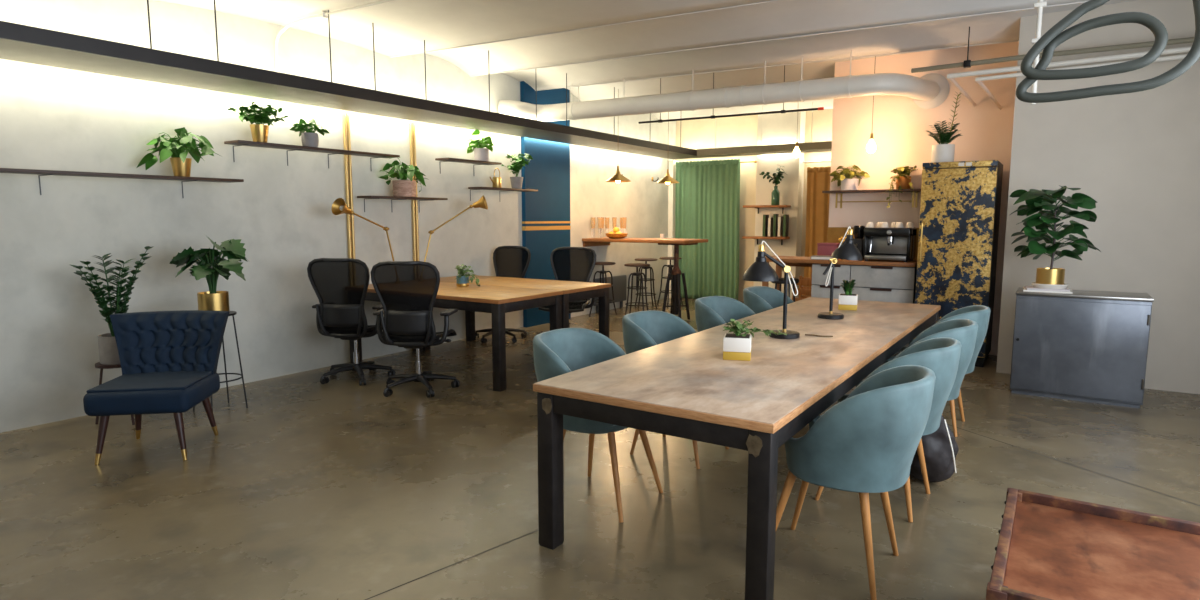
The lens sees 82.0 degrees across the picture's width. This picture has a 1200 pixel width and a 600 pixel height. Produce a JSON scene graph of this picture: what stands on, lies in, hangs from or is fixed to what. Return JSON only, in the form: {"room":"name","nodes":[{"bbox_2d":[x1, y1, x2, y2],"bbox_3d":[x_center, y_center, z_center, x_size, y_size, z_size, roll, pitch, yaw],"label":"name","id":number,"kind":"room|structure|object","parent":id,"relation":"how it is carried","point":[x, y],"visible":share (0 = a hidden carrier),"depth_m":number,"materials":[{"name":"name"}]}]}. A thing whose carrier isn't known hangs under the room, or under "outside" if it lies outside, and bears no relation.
{"room":"open-plan office","nodes":[
{"label":"open-plan office","id":0,"kind":"room"},
{"bbox_2d":[0,0,675,432],"bbox_3d":[-2.605,-1.164,6.998,0.200,3.600,14.100,5,8,33],"label":"wall","id":1,"kind":"structure","parent":0,"point":[52,118],"depth_m":5.99,"materials":[{"name":"grey paint"}]},
{"bbox_2d":[0,168,243,197],"bbox_3d":[-3.562,-0.852,5.136,0.299,0.160,1.700,5,8,33],"label":"wall shelf","id":2,"kind":"object","parent":1,"relation":"attached to","point":[39,173],"visible":1,"depth_m":4.99,"materials":[{"name":"brown wood"}]},
{"bbox_2d":[137,127,218,176],"bbox_3d":[-3.260,-1.161,5.396,0.519,0.392,0.473,2,7,16],"label":"pothos","id":3,"kind":"object","parent":2,"relation":"on","point":[178,148],"visible":0.98,"depth_m":5.37,"materials":[{"name":"green plant"}]},
{"bbox_2d":[170,158,191,176],"bbox_3d":[-3.293,-1.040,5.430,0.150,0.145,0.150,5,8,33],"label":"pot","id":4,"kind":"object","parent":3,"relation":"on","point":[179,168],"depth_m":5.38,"materials":[{"name":"gold metal"}]},
{"bbox_2d":[224,140,399,170],"bbox_3d":[-2.641,-1.333,6.470,0.299,0.160,1.680,5,8,33],"label":"wall shelf","id":5,"kind":"object","parent":1,"relation":"attached to","point":[233,142],"visible":1,"depth_m":6.27,"materials":[{"name":"brown wood"}]},
{"bbox_2d":[228,101,287,142],"bbox_3d":[-2.922,-1.514,5.921,0.389,0.330,0.465,5,8,33],"label":"potted plant","id":6,"kind":"object","parent":5,"relation":"on","point":[259,132],"visible":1,"depth_m":5.88,"materials":[{"name":"green plant"}]},
{"bbox_2d":[250,124,268,142],"bbox_3d":[-2.927,-1.426,5.937,0.150,0.150,0.150,5,8,33],"label":"pot","id":7,"kind":"object","parent":6,"relation":"on","point":[259,132],"depth_m":5.89,"materials":[{"name":"gold metal"}]},
{"bbox_2d":[290,119,328,146],"bbox_3d":[-2.675,-1.526,6.329,0.304,0.258,0.322,5,8,33],"label":"pothos","id":8,"kind":"object","parent":5,"relation":"on","point":[310,138],"visible":0.97,"depth_m":6.28,"materials":[{"name":"green plant"}]},
{"bbox_2d":[301,133,318,146],"bbox_3d":[-2.661,-1.463,6.335,0.150,0.130,0.150,5,8,33],"label":"pot","id":9,"kind":"object","parent":8,"relation":"on","point":[308,139],"depth_m":6.28,"materials":[{"name":"grey ceramic"}]},
{"bbox_2d":[357,196,447,212],"bbox_3d":[-2.100,-1.012,7.325,0.299,0.160,1.030,5,8,33],"label":"wall shelf","id":10,"kind":"object","parent":1,"relation":"attached to","point":[368,197],"visible":1,"depth_m":7.19,"materials":[{"name":"brown wood"}]},
{"bbox_2d":[378,157,428,196],"bbox_3d":[-2.002,-1.292,7.229,0.497,0.419,0.603,5,8,33],"label":"potted plant","id":11,"kind":"object","parent":10,"relation":"on","point":[403,187],"visible":0.98,"depth_m":7.17,"materials":[{"name":"plant"}]},
{"bbox_2d":[392,180,415,196],"bbox_3d":[-2.061,-1.172,7.274,0.240,0.170,0.240,5,8,33],"label":"pot","id":12,"kind":"object","parent":11,"relation":"on","point":[402,188],"depth_m":7.17,"materials":[{"name":"pink ceramic"}]},
{"bbox_2d":[435,157,501,173],"bbox_3d":[-1.556,-1.550,8.082,0.299,0.160,0.870,5,8,33],"label":"wall shelf","id":13,"kind":"object","parent":1,"relation":"attached to","point":[477,162],"visible":1,"depth_m":7.93,"materials":[{"name":"brown wood"}]},
{"bbox_2d":[467,129,494,160],"bbox_3d":[-1.419,-1.832,8.195,0.334,0.374,0.375,-2,7,-16],"label":"pothos","id":14,"kind":"object","parent":13,"relation":"on","point":[481,153],"visible":0.98,"depth_m":8.14,"materials":[{"name":"green plant"}]},
{"bbox_2d":[474,148,488,160],"bbox_3d":[-1.407,-1.719,8.197,0.170,0.150,0.170,5,8,33],"label":"pot","id":15,"kind":"object","parent":14,"relation":"on","point":[481,154],"depth_m":8.12,"materials":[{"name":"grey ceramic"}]},
{"bbox_2d":[468,187,537,200],"bbox_3d":[-1.220,-1.311,8.617,0.299,0.160,1.060,5,8,33],"label":"wall shelf","id":16,"kind":"object","parent":1,"relation":"attached to","point":[470,188],"visible":1,"depth_m":8.37,"materials":[{"name":"brown wood"}]},
{"bbox_2d":[502,153,532,188],"bbox_3d":[-1.034,-1.631,8.737,0.343,0.447,0.437,5,8,33],"label":"potted pilea","id":17,"kind":"object","parent":16,"relation":"on","point":[516,182],"visible":0.98,"depth_m":8.70,"materials":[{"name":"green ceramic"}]},
{"bbox_2d":[390,0,781,57],"bbox_3d":[1.211,-2.343,5.451,7.941,0.014,0.016,4,8,28],"label":"trim","id":18,"kind":"structure","parent":1,"relation":"attached to","point":[773,0],"depth_m":6.08,"materials":[{"name":"paint"}]},
{"bbox_2d":[593,275,626,312],"bbox_3d":[0.154,-0.101,11.021,0.090,0.540,0.900,5,8,33],"label":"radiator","id":19,"kind":"object","parent":1,"relation":"attached to","point":[619,282],"visible":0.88,"depth_m":11.13,"materials":[{"name":"grey metal"}]},
{"bbox_2d":[667,160,680,297],"bbox_3d":[1.356,-1.286,12.688,0.095,2.500,0.280,5,8,33],"label":"trim","id":20,"kind":"structure","parent":1,"relation":"attached to","point":[672,163],"depth_m":12.54,"materials":[{"name":"white paint"}]},
{"bbox_2d":[470,1,1086,76],"bbox_3d":[1.866,-2.458,6.426,7.941,0.014,0.016,4,8,28],"label":"trim","id":21,"kind":"structure","parent":1,"relation":"attached to","point":[1084,1],"depth_m":6.41,"materials":[{"name":"paint"}]},
{"bbox_2d":[520,81,570,326],"bbox_3d":[-0.743,-1.319,9.573,0.080,3.300,1.010,5,8,33],"label":"wall","id":22,"kind":"structure","parent":0,"point":[548,172],"depth_m":9.47,"materials":[{"name":"blue paint"}]},
{"bbox_2d":[522,226,570,230],"bbox_3d":[-0.733,-1.003,9.604,0.064,0.055,1.018,5,8,33],"label":"trim","id":23,"kind":"structure","parent":22,"relation":"attached to","point":[525,228],"depth_m":9.54,"materials":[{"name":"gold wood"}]},
{"bbox_2d":[535,40,1018,90],"bbox_3d":[2.504,-2.571,7.376,7.941,0.014,0.016,4,8,28],"label":"trim","id":24,"kind":"structure","parent":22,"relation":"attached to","point":[1016,40],"depth_m":7.56,"materials":[{"name":"paint"}]},
{"bbox_2d":[0,298,1199,599],"bbox_3d":[0.681,0.942,5.041,8.100,0.120,14.500,5,8,33],"label":"floor","id":25,"kind":"structure","parent":0,"point":[340,488],"depth_m":3.60,"materials":[{"name":"concrete"}]},
{"bbox_2d":[95,362,134,424],"bbox_3d":[-3.459,0.666,4.993,0.309,0.441,0.295,5,8,33],"label":"plant stand","id":26,"kind":"object","parent":25,"relation":"on","point":[101,367],"visible":0.35,"depth_m":4.92,"materials":[{"name":"brown wood"}]},
{"bbox_2d":[71,246,153,364],"bbox_3d":[-3.426,0.037,4.921,0.407,0.825,0.494,5,8,33],"label":"plant","id":27,"kind":"object","parent":26,"relation":"on","point":[108,350],"visible":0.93,"depth_m":4.87,"materials":[{"name":"green plant"}]},
{"bbox_2d":[83,310,229,464],"bbox_3d":[-2.828,0.531,4.441,0.710,0.842,0.695,-1,7,-9],"label":"chair","id":28,"kind":"object","parent":25,"relation":"on","point":[169,359],"visible":1,"depth_m":4.54,"materials":[{"name":"fabric"}]},
{"bbox_2d":[193,311,247,410],"bbox_3d":[-2.936,0.473,5.297,0.332,0.750,0.332,5,8,33],"label":"plant stand","id":29,"kind":"object","parent":25,"relation":"on","point":[231,313],"visible":0.39,"depth_m":5.34,"materials":[{"name":"black metal"}]},
{"bbox_2d":[169,237,247,310],"bbox_3d":[-2.894,-0.198,5.196,0.577,0.608,0.535,5,8,33],"label":"monstera","id":30,"kind":"object","parent":29,"relation":"on","point":[210,265],"visible":0.98,"depth_m":5.16,"materials":[{"name":"green plant"}]},
{"bbox_2d":[197,291,229,310],"bbox_3d":[-2.936,0.021,5.243,0.210,0.160,0.210,5,8,33],"label":"pot","id":31,"kind":"object","parent":30,"relation":"on","point":[208,300],"depth_m":5.16,"materials":[{"name":"gold metal"}]},
{"bbox_2d":[342,112,355,258],"bbox_3d":[-2.510,-0.609,6.965,0.060,2.505,0.094,5,8,33],"label":"brass pole","id":32,"kind":"object","parent":25,"relation":"on","point":[346,117],"visible":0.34,"depth_m":6.89,"materials":[{"name":"gold"}]},
{"bbox_2d":[307,258,395,385],"bbox_3d":[-2.240,0.162,6.311,0.663,1.125,0.686,1,7,8],"label":"office chair","id":33,"kind":"object","parent":25,"relation":"on","point":[340,285],"visible":0.92,"depth_m":6.03,"materials":[{"name":"black plastic"}]},
{"bbox_2d":[409,122,418,260],"bbox_3d":[-2.044,-0.691,7.658,0.060,2.505,0.094,5,8,33],"label":"brass pole","id":34,"kind":"object","parent":25,"relation":"on","point":[411,124],"visible":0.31,"depth_m":7.60,"materials":[{"name":"gold"}]},
{"bbox_2d":[370,261,459,397],"bbox_3d":[-1.558,0.212,5.895,0.663,1.125,0.686,0,7,4],"label":"office chair","id":35,"kind":"object","parent":25,"relation":"on","point":[407,291],"visible":1,"depth_m":5.62,"materials":[{"name":"black plastic"}]},
{"bbox_2d":[349,282,562,391],"bbox_3d":[-1.444,0.281,6.745,2.040,0.790,0.907,5,8,33],"label":"desk","id":36,"kind":"object","parent":25,"relation":"on","point":[497,301],"visible":0.47,"depth_m":6.11,"materials":[{"name":"brown wood"}]},
{"bbox_2d":[331,198,393,260],"bbox_3d":[-2.288,-0.559,6.798,0.168,0.866,0.869,2,7,19],"label":"lamp","id":37,"kind":"object","parent":36,"relation":"on","point":[339,206],"visible":0.9,"depth_m":6.44,"materials":[{"name":"gold metal"}]},
{"bbox_2d":[424,195,487,261],"bbox_3d":[-1.630,-0.699,7.678,0.865,0.937,0.181,-4,8,-33],"label":"lamp","id":38,"kind":"object","parent":36,"relation":"on","point":[481,203],"visible":0.91,"depth_m":7.75,"materials":[{"name":"gold metal"}]},
{"bbox_2d":[454,264,479,286],"bbox_3d":[-1.343,-0.245,6.906,0.242,0.217,0.313,-3,7,-21],"label":"potted plant","id":39,"kind":"object","parent":36,"relation":"on","point":[462,280],"visible":1,"depth_m":6.88,"materials":[{"name":"plant"}]},
{"bbox_2d":[475,246,530,342],"bbox_3d":[-1.225,-0.081,8.361,0.663,1.125,0.686,4,8,29],"label":"office chair","id":40,"kind":"object","parent":25,"relation":"on","point":[509,261],"visible":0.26,"depth_m":8.55,"materials":[{"name":"black plastic"}]},
{"bbox_2d":[423,275,610,350],"bbox_3d":[-0.960,0.195,7.467,2.040,0.790,0.827,5,8,33],"label":"desk","id":41,"kind":"object","parent":25,"relation":"on","point":[572,290],"visible":0.39,"depth_m":7.18,"materials":[{"name":"brown wood"}]},
{"bbox_2d":[538,247,595,327],"bbox_3d":[-0.383,-0.041,8.018,0.663,1.125,0.686,2,7,14],"label":"office chair","id":42,"kind":"object","parent":25,"relation":"on","point":[577,264],"visible":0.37,"depth_m":8.24,"materials":[{"name":"black plastic"}]},
{"bbox_2d":[533,328,662,522],"bbox_3d":[-0.034,0.615,3.642,0.609,0.865,0.576,4,8,31],"label":"tub chair","id":43,"kind":"object","parent":25,"relation":"on","point":[557,352],"visible":0.34,"depth_m":3.69,"materials":[{"name":"blue fabric"}]},
{"bbox_2d":[589,262,616,315],"bbox_3d":[0.047,-0.165,10.432,0.376,0.811,0.376,4,8,28],"label":"bar stool","id":44,"kind":"object","parent":25,"relation":"on","point":[602,271],"visible":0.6,"depth_m":10.38,"materials":[{"name":"brown wood"}]},
{"bbox_2d":[624,263,649,314],"bbox_3d":[0.541,-0.120,10.057,0.376,0.811,0.376,2,7,16],"label":"bar stool","id":45,"kind":"object","parent":25,"relation":"on","point":[636,265],"visible":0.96,"depth_m":9.99,"materials":[{"name":"brown wood"}]},
{"bbox_2d":[582,237,707,319],"bbox_3d":[0.653,-0.326,10.272,1.718,1.168,0.760,5,8,33],"label":"bar table","id":46,"kind":"object","parent":25,"relation":"on","point":[675,305],"visible":0.97,"depth_m":9.94,"materials":[{"name":"brown wood"}]},
{"bbox_2d":[635,258,657,308],"bbox_3d":[0.757,-0.278,11.382,0.376,0.811,0.376,-1,7,-6],"label":"bar stool","id":47,"kind":"object","parent":25,"relation":"on","point":[651,279],"visible":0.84,"depth_m":11.30,"materials":[{"name":"brown wood"}]},
{"bbox_2d":[657,257,682,305],"bbox_3d":[1.196,-0.321,11.748,0.376,0.811,0.376,-4,8,-29],"label":"bar stool","id":48,"kind":"object","parent":25,"relation":"on","point":[670,266],"visible":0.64,"depth_m":11.70,"materials":[{"name":"brown wood"}]},
{"bbox_2d":[622,310,728,468],"bbox_3d":[0.453,0.530,4.358,0.609,0.865,0.576,5,8,33],"label":"tub chair","id":49,"kind":"object","parent":25,"relation":"on","point":[641,329],"visible":0.33,"depth_m":4.52,"materials":[{"name":"teal fabric"}]},
{"bbox_2d":[695,296,754,331],"bbox_3d":[1.025,0.429,5.210,0.609,0.865,0.576,5,8,35],"label":"tub chair","id":50,"kind":"object","parent":25,"relation":"on","point":[710,311],"visible":0.31,"depth_m":5.38,"materials":[{"name":"teal fabric"}]},
{"bbox_2d":[533,297,940,599],"bbox_3d":[1.267,0.577,4.423,1.090,0.750,4.000,5,8,33],"label":"table","id":51,"kind":"object","parent":25,"relation":"on","point":[683,387],"visible":0.89,"depth_m":3.06,"materials":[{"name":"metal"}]},
{"bbox_2d":[723,319,786,360],"bbox_3d":[0.794,0.200,3.546,0.331,0.207,0.177,2,7,14],"label":"square planter","id":52,"kind":"object","parent":51,"relation":"on","point":[737,346],"visible":1,"depth_m":3.51,"materials":[{"name":"white ceramic"}]},
{"bbox_2d":[742,241,799,338],"bbox_3d":[1.038,-0.066,4.183,0.351,0.585,0.214,-1,7,-6],"label":"desk lamp","id":53,"kind":"object","parent":51,"relation":"on","point":[760,270],"visible":0.98,"depth_m":4.14,"materials":[{"name":"black metal"}]},
{"bbox_2d":[818,226,861,318],"bbox_3d":[1.737,-0.200,4.974,0.296,0.662,0.213,-2,7,-14],"label":"desk lamp","id":54,"kind":"object","parent":51,"relation":"on","point":[847,250],"visible":1,"depth_m":4.93,"materials":[{"name":"black metal"}]},
{"bbox_2d":[838,280,857,310],"bbox_3d":[1.968,-0.046,5.478,0.146,0.238,0.144,3,7,22],"label":"square planter","id":55,"kind":"object","parent":51,"relation":"on","point":[847,301],"visible":1,"depth_m":5.43,"materials":[{"name":"white ceramic"}]},
{"bbox_2d":[743,286,793,313],"bbox_3d":[1.552,0.336,5.994,0.609,0.865,0.576,5,8,33],"label":"tub chair","id":56,"kind":"object","parent":25,"relation":"on","point":[759,299],"visible":0.25,"depth_m":6.15,"materials":[{"name":"teal fabric"}]},
{"bbox_2d":[365,424,1199,599],"bbox_3d":[0.122,1.160,2.688,6.177,0.001,3.160,-3,7,-23],"label":"trim","id":57,"kind":"structure","parent":25,"relation":"on","point":[948,424],"depth_m":3.24,"materials":[{"name":"grey"}]},
{"bbox_2d":[792,276,811,301],"bbox_3d":[2.704,0.067,8.844,0.400,0.720,0.320,5,8,33],"label":"crate","id":58,"kind":"object","parent":25,"relation":"on","point":[803,281],"visible":0.23,"depth_m":8.74,"materials":[{"name":"brown wood"}]},
{"bbox_2d":[811,263,851,298],"bbox_3d":[2.746,0.044,8.043,0.422,0.955,0.552,5,8,33],"label":"base cabinet","id":59,"kind":"object","parent":25,"relation":"on","point":[841,272],"visible":0.3,"depth_m":7.81,"materials":[{"name":"grey laminate"}]},
{"bbox_2d":[762,256,916,289],"bbox_3d":[2.750,0.023,8.024,1.735,1.000,0.585,5,8,33],"label":"countertop","id":60,"kind":"structure","parent":25,"relation":"on","point":[799,261],"depth_m":7.81,"materials":[{"name":"brown wood"}]},
{"bbox_2d":[817,243,839,255],"bbox_3d":[2.681,-0.578,8.081,0.226,0.180,0.186,5,8,33],"label":"storage box","id":61,"kind":"object","parent":60,"relation":"on","point":[826,249],"visible":0.59,"depth_m":8.01,"materials":[{"name":"red"}]},
{"bbox_2d":[853,225,864,259],"bbox_3d":[2.907,-0.645,7.769,0.130,0.387,0.252,5,8,33],"label":"coffee grinder","id":62,"kind":"object","parent":60,"relation":"on","point":[858,239],"visible":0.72,"depth_m":7.72,"materials":[{"name":"black plastic"}]},
{"bbox_2d":[863,227,916,261],"bbox_3d":[3.176,-0.613,7.580,0.470,0.369,0.472,5,8,33],"label":"coffee machine","id":63,"kind":"object","parent":60,"relation":"on","point":[879,243],"visible":1,"depth_m":7.50,"materials":[{"name":"black"}]},
{"bbox_2d":[865,255,905,260],"bbox_3d":[3.125,-0.463,7.521,0.420,0.045,0.195,5,8,33],"label":"drip tray","id":64,"kind":"object","parent":63,"relation":"on","point":[871,257],"depth_m":7.46,"materials":[{"name":"silver metal"}]},
{"bbox_2d":[776,365,935,599],"bbox_3d":[1.043,0.704,2.893,0.609,0.865,0.576,5,8,33],"label":"tub chair","id":65,"kind":"object","parent":25,"relation":"on","point":[866,443],"visible":0.99,"depth_m":2.64,"materials":[{"name":"teal fabric"}]},
{"bbox_2d":[850,265,916,353],"bbox_3d":[3.199,0.079,7.743,0.652,0.955,0.552,5,8,33],"label":"base cabinet","id":66,"kind":"object","parent":25,"relation":"on","point":[895,284],"visible":0.37,"depth_m":7.47,"materials":[{"name":"grey laminate"}]},
{"bbox_2d":[815,337,961,521],"bbox_3d":[1.504,0.623,3.579,0.609,0.865,0.576,5,8,35],"label":"tub chair","id":67,"kind":"object","parent":25,"relation":"on","point":[941,355],"visible":0.43,"depth_m":3.33,"materials":[{"name":"teal fabric"}]},
{"bbox_2d":[883,319,977,415],"bbox_3d":[1.936,0.547,4.213,0.609,0.865,0.576,4,8,30],"label":"tub chair","id":68,"kind":"object","parent":25,"relation":"on","point":[964,331],"visible":0.32,"depth_m":3.96,"materials":[{"name":"teal fabric"}]},
{"bbox_2d":[910,416,958,481],"bbox_3d":[1.813,0.740,3.848,0.374,0.554,0.331,5,9,38],"label":"backpack","id":69,"kind":"object","parent":25,"relation":"on","point":[940,447],"visible":0.38,"depth_m":3.72,"materials":[{"name":"black fabric"}]},
{"bbox_2d":[900,305,990,436],"bbox_3d":[2.390,0.467,4.890,0.609,0.865,0.576,5,8,33],"label":"tub chair","id":70,"kind":"object","parent":25,"relation":"on","point":[980,314],"visible":0.27,"depth_m":4.66,"materials":[{"name":"teal fabric"}]},
{"bbox_2d":[914,160,1002,366],"bbox_3d":[3.697,-0.385,7.141,0.660,2.020,0.744,5,8,33],"label":"fridge","id":71,"kind":"object","parent":25,"relation":"on","point":[960,203],"visible":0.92,"depth_m":6.84,"materials":[{"name":"multicoloured metal"}]},
{"bbox_2d":[928,92,960,162],"bbox_3d":[3.501,-1.752,7.037,0.363,0.719,0.364,5,8,33],"label":"plant","id":72,"kind":"object","parent":71,"relation":"on","point":[943,152],"visible":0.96,"depth_m":6.98,"materials":[{"name":"green plant"}]},
{"bbox_2d":[1010,287,1153,407],"bbox_3d":[3.944,0.368,5.708,0.900,0.862,0.515,5,8,33],"label":"base cabinet","id":73,"kind":"object","parent":25,"relation":"on","point":[1081,345],"visible":1,"depth_m":5.51,"materials":[{"name":"grey"}]},
{"bbox_2d":[1023,286,1072,293],"bbox_3d":[3.747,-0.088,5.777,0.344,0.028,0.260,5,8,33],"label":"paper stack","id":74,"kind":"object","parent":73,"relation":"on","point":[1026,288],"visible":0.89,"depth_m":5.69,"materials":[{"name":"white"}]},
{"bbox_2d":[1032,282,1068,288],"bbox_3d":[3.768,-0.122,5.783,0.262,0.037,0.262,5,8,33],"label":"saucer","id":75,"kind":"object","parent":74,"relation":"on","point":[1046,286],"visible":0.77,"depth_m":5.69,"materials":[{"name":"white ceramic"}]},
{"bbox_2d":[1009,185,1100,284],"bbox_3d":[3.779,-0.528,5.755,0.672,0.829,0.663,5,8,33],"label":"potted ficus","id":76,"kind":"object","parent":75,"relation":"on","point":[1033,198],"visible":0.98,"depth_m":5.68,"materials":[{"name":"green plant"}]},
{"bbox_2d":[986,488,1199,599],"bbox_3d":[1.648,1.004,2.063,0.828,0.457,0.900,5,8,33],"label":"table","id":77,"kind":"object","parent":25,"relation":"on","point":[1049,547],"visible":1,"depth_m":2.16,"materials":[{"name":"orange metal"}]},
{"bbox_2d":[156,0,1134,119],"bbox_3d":[0.843,-2.463,4.881,8.119,0.380,16.477,5,8,33],"label":"ceiling","id":78,"kind":"structure","parent":0,"point":[401,27],"depth_m":6.54,"materials":[{"name":"paint"}]},
{"bbox_2d":[275,0,397,71],"bbox_3d":[-1.201,-2.083,5.184,3.990,0.534,0.053,4,8,31],"label":"conduit","id":79,"kind":"object","parent":78,"relation":"hanging from","point":[323,14],"visible":0.93,"depth_m":5.84,"materials":[{"name":"white metal"}]},
{"bbox_2d":[0,0,705,158],"bbox_3d":[-1.803,-2.264,7.104,0.705,0.740,12.180,5,8,33],"label":"tray","id":80,"kind":"object","parent":78,"relation":"hanging from","point":[18,42],"visible":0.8,"depth_m":5.54,"materials":[{"name":"metal"}]},
{"bbox_2d":[498,50,949,121],"bbox_3d":[1.230,-2.434,8.006,5.165,0.575,0.832,2,7,20],"label":"duct pipe","id":81,"kind":"object","parent":78,"relation":"hanging from","point":[929,91],"visible":0.96,"depth_m":7.64,"materials":[{"name":"white metal"}]},
{"bbox_2d":[639,65,823,123],"bbox_3d":[1.493,-2.454,8.224,2.304,0.548,0.038,4,8,30],"label":"conduit","id":82,"kind":"object","parent":78,"relation":"hanging from","point":[818,108],"visible":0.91,"depth_m":8.21,"materials":[{"name":"metal"}]},
{"bbox_2d":[697,102,831,157],"bbox_3d":[2.978,-2.711,10.951,2.950,0.720,0.430,5,8,33],"label":"tray","id":83,"kind":"object","parent":78,"relation":"hanging from","point":[811,146],"visible":0.61,"depth_m":11.03,"materials":[{"name":"grey metal"}]},
{"bbox_2d":[701,149,830,157],"bbox_3d":[2.981,-2.384,10.995,2.950,0.060,0.418,5,8,33],"label":"strip light","id":84,"kind":"object","parent":83,"relation":"on","point":[708,153],"depth_m":11.20,"materials":[{"name":"grey metal"}]},
{"bbox_2d":[1031,0,1046,104],"bbox_3d":[3.185,-1.896,5.019,0.075,0.920,0.045,5,8,33],"label":"riser pipe","id":85,"kind":"object","parent":78,"relation":"hanging from","point":[1040,4],"visible":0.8,"depth_m":5.00,"materials":[{"name":"white metal"}]},
{"bbox_2d":[911,27,1193,72],"bbox_3d":[4.213,-2.283,5.872,2.971,0.412,0.139,6,9,40],"label":"conduit","id":86,"kind":"object","parent":78,"relation":"hanging from","point":[967,63],"visible":0.93,"depth_m":6.00,"materials":[{"name":"grey metal"}]},
{"bbox_2d":[1016,0,1199,102],"bbox_3d":[2.505,-1.575,3.366,0.759,1.142,0.102,5,8,33],"label":"ceiling lamp","id":87,"kind":"object","parent":78,"relation":"hanging from","point":[1054,36],"visible":1,"depth_m":3.42,"materials":[{"name":"grey rubber"}]},
{"bbox_2d":[676,109,832,301],"bbox_3d":[4.649,-1.607,10.728,8.100,3.600,0.200,5,8,33],"label":"wall","id":88,"kind":"structure","parent":0,"point":[737,131],"depth_m":12.00,"materials":[{"name":"beige paint"}]},
{"bbox_2d":[753,111,805,298],"bbox_3d":[3.004,-1.606,11.567,0.720,3.400,0.280,5,8,33],"label":"wall niche","id":89,"kind":"object","parent":88,"relation":"in","point":[776,128],"visible":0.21,"depth_m":11.38,"materials":[{"name":"white paint"}]},
{"bbox_2d":[743,205,790,213],"bbox_3d":[2.753,-1.497,11.409,0.750,0.140,0.199,5,8,33],"label":"wall shelf","id":90,"kind":"object","parent":89,"relation":"attached to","point":[744,206],"visible":1,"depth_m":11.33,"materials":[{"name":"brown wood"}]},
{"bbox_2d":[760,165,785,204],"bbox_3d":[2.837,-1.875,11.254,0.264,0.647,0.447,-4,8,-33],"label":"bottle vase","id":91,"kind":"object","parent":90,"relation":"on","point":[775,195],"visible":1,"depth_m":11.21,"materials":[{"name":"green glass"}]},
{"bbox_2d":[802,160,830,162],"bbox_3d":[3.713,-2.220,11.053,0.905,0.052,0.181,5,8,33],"label":"curtain rod","id":92,"kind":"object","parent":88,"relation":"attached to","point":[830,160],"visible":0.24,"depth_m":11.14,"materials":[{"name":"white metal"}]},
{"bbox_2d":[803,166,830,295],"bbox_3d":[3.607,-1.001,11.134,0.623,2.271,0.055,5,8,33],"label":"curtain","id":93,"kind":"object","parent":92,"relation":"hanging from","point":[818,178],"visible":0.32,"depth_m":11.15,"materials":[{"name":"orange fabric"}]},
{"bbox_3d":[2.066,-2.399,12.139,1.525,0.052,0.181,5,8,33],"label":"curtain rod","id":94,"kind":"object","parent":88,"relation":"attached to","visible":0},
{"bbox_2d":[675,159,739,299],"bbox_3d":[1.890,-1.231,12.263,1.248,2.461,0.079,5,8,33],"label":"curtain","id":95,"kind":"object","parent":94,"relation":"hanging from","point":[707,193],"visible":0.93,"depth_m":12.22,"materials":[{"name":"green fabric"}]},
{"bbox_2d":[828,41,1018,354],"bbox_3d":[4.479,-1.089,7.212,4.040,3.400,0.200,5,8,33],"label":"wall","id":96,"kind":"structure","parent":0,"point":[900,128],"depth_m":7.68,"materials":[{"name":"paint"}]},
{"bbox_2d":[822,189,920,207],"bbox_3d":[3.110,-1.150,7.852,1.090,0.200,0.250,5,8,33],"label":"wall shelf","id":97,"kind":"object","parent":96,"relation":"attached to","point":[914,191],"visible":0.78,"depth_m":7.77,"materials":[{"name":"brown wood"}]},
{"bbox_2d":[829,165,869,189],"bbox_3d":[2.865,-1.415,7.911,0.446,0.314,0.332,5,8,33],"label":"potted calathea","id":98,"kind":"object","parent":97,"relation":"on","point":[849,183],"visible":0.95,"depth_m":7.91,"materials":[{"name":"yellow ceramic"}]},
{"bbox_2d":[841,179,858,189],"bbox_3d":[2.881,-1.329,7.966,0.190,0.130,0.190,5,8,33],"label":"pot","id":99,"kind":"object","parent":98,"relation":"on","point":[846,184],"depth_m":7.89,"materials":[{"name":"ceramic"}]},
{"bbox_2d":[886,166,917,207],"bbox_3d":[3.306,-1.244,7.577,0.287,0.468,0.428,5,8,33],"label":"ivy","id":100,"kind":"object","parent":97,"relation":"on","point":[903,181],"visible":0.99,"depth_m":7.58,"materials":[{"name":"gold metal"}]},
{"bbox_2d":[896,176,910,188],"bbox_3d":[3.364,-1.296,7.646,0.150,0.140,0.150,5,8,33],"label":"pot","id":101,"kind":"object","parent":100,"relation":"on","point":[902,181],"depth_m":7.58,"materials":[{"name":"orange metal"}]},
{"bbox_2d":[828,227,918,259],"bbox_3d":[3.185,-0.659,8.005,1.070,0.360,0.020,5,8,33],"label":"backsplash","id":102,"kind":"structure","parent":96,"relation":"attached to","point":[834,233],"depth_m":8.21,"materials":[{"name":"brown tile"}]},
{"bbox_2d":[946,46,1191,105],"bbox_3d":[4.622,-2.020,6.206,2.615,0.197,1.104,5,8,33],"label":"pipe","id":103,"kind":"object","parent":96,"relation":"attached to","point":[952,76],"visible":0.9,"depth_m":5.97,"materials":[{"name":"white metal"}]},
{"bbox_2d":[974,54,1186,109],"bbox_3d":[4.723,-1.956,6.148,2.375,0.193,1.100,5,8,33],"label":"pipe","id":104,"kind":"object","parent":96,"relation":"attached to","point":[978,80],"visible":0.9,"depth_m":6.18,"materials":[{"name":"white metal"}]},
{"bbox_2d":[1036,268,1064,284],"bbox_3d":[3.768,-0.189,5.775,0.200,0.150,0.200,5,8,33],"label":"pot","id":105,"kind":"object","parent":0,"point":[1054,276],"depth_m":5.69,"materials":[{"name":"gold metal"}]},
{"bbox_2d":[996,0,1199,393],"bbox_3d":[4.952,-0.971,6.218,2.140,3.400,0.960,5,8,33],"label":"wall pier","id":106,"kind":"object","parent":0,"point":[1136,154],"visible":0.62,"depth_m":5.92,"materials":[{"name":"grey paint"}]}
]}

